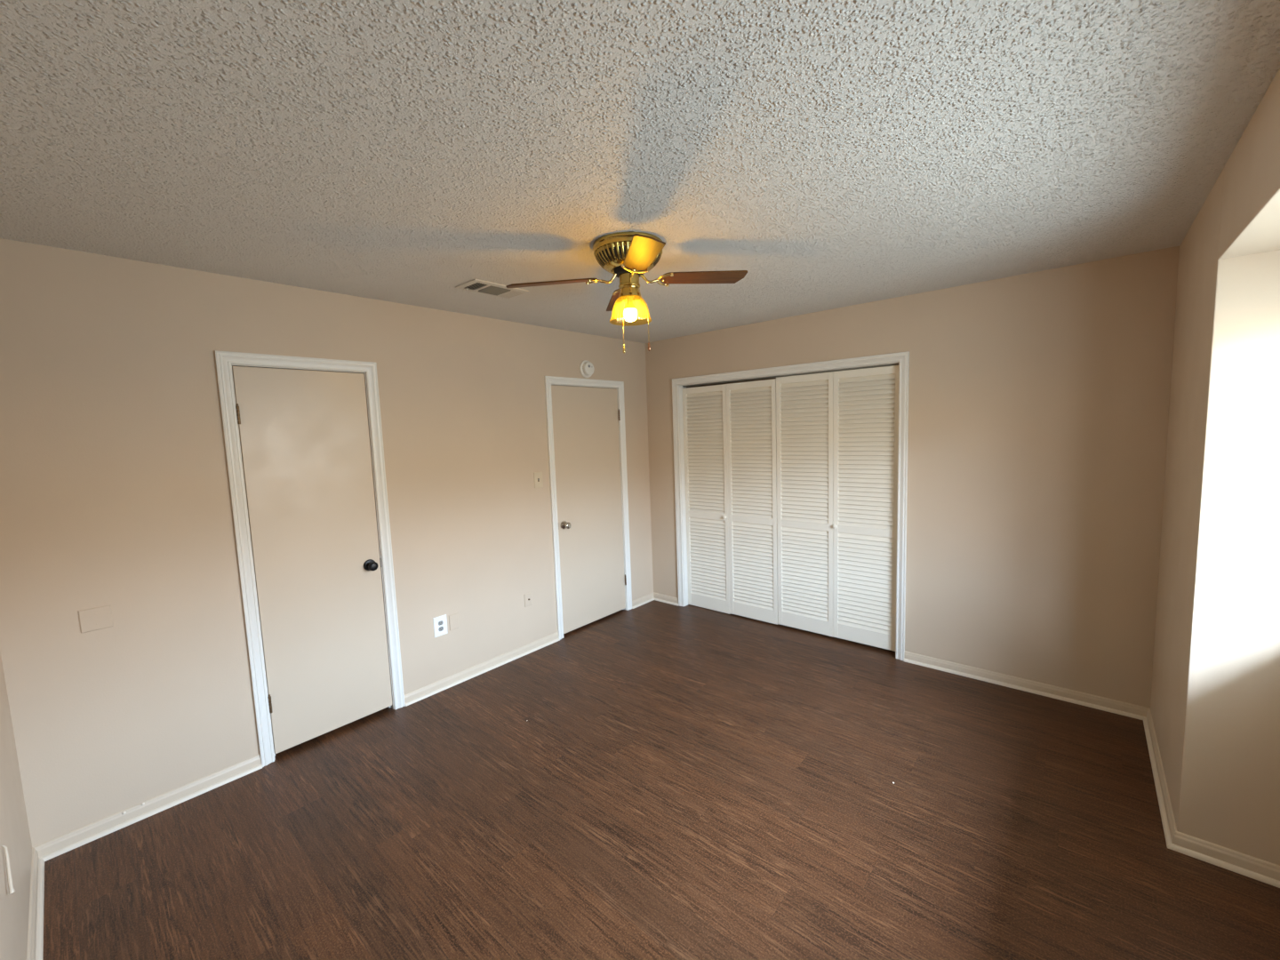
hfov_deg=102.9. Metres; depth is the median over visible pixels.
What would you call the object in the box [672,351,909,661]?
door frame
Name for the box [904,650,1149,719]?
baseboard
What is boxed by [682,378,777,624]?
door
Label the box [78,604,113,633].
blank wall plate
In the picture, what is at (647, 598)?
baseboard
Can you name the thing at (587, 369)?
smoke detector
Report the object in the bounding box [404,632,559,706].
baseboard
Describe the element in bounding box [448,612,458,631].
blank wall plate
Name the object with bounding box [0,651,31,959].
wall
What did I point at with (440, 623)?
power outlet
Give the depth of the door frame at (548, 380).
4.08 m
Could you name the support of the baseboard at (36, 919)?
attached to the wall at (14, 829)
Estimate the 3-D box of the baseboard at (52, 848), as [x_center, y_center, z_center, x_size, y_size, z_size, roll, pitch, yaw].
[-2.170,1.463,2.312,0.026,0.065,0.748,3,7,41]
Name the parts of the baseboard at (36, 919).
shoe molding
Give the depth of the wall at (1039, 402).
2.99 m
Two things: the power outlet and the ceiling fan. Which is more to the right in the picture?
the ceiling fan
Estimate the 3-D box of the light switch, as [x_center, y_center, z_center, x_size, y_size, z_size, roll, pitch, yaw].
[-0.765,0.000,3.859,0.016,0.120,0.078,3,7,41]
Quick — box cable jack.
[524,592,532,607]
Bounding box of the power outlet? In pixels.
[432,614,447,637]
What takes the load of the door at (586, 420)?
in the wall at (115, 491)
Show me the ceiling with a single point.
(836, 154)
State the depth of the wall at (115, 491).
2.35 m
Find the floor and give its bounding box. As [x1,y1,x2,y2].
[42,600,1279,959]
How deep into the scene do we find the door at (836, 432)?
3.76 m
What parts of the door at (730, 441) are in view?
panel, panel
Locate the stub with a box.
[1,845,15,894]
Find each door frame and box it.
[214,350,405,767]
[544,376,631,639]
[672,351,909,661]
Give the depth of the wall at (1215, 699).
1.77 m
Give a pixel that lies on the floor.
(688, 782)
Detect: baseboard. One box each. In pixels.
[26,847,44,959]
[32,754,262,861]
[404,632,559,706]
[632,592,654,608]
[653,592,678,606]
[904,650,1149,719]
[1143,708,1279,887]
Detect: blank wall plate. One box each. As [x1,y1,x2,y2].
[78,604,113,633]
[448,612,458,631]
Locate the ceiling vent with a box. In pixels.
[455,278,528,298]
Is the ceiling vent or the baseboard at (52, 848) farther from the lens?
the ceiling vent
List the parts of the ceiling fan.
blade, blade, pull chain, motor, light bulb, pull chain, blade, blade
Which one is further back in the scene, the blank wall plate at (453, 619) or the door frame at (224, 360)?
the blank wall plate at (453, 619)
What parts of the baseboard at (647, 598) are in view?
shoe molding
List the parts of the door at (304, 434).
knob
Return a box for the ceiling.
[0,0,1279,343]
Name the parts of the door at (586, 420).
knob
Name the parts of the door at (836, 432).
panel, panel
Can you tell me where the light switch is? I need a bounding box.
[533,472,543,487]
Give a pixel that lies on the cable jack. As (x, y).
(528, 601)
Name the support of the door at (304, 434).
in the wall at (115, 491)
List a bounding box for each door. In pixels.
[232,366,391,753]
[551,384,626,633]
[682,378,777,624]
[776,365,898,651]
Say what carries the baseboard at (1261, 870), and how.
attached to the wall at (1215, 699)
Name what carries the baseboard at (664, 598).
attached to the wall at (1039, 402)
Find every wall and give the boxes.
[0,238,653,847]
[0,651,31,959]
[645,246,1179,708]
[1150,67,1279,865]
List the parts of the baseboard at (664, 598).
shoe molding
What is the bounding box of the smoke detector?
[579,360,594,377]
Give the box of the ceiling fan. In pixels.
[505,232,747,353]

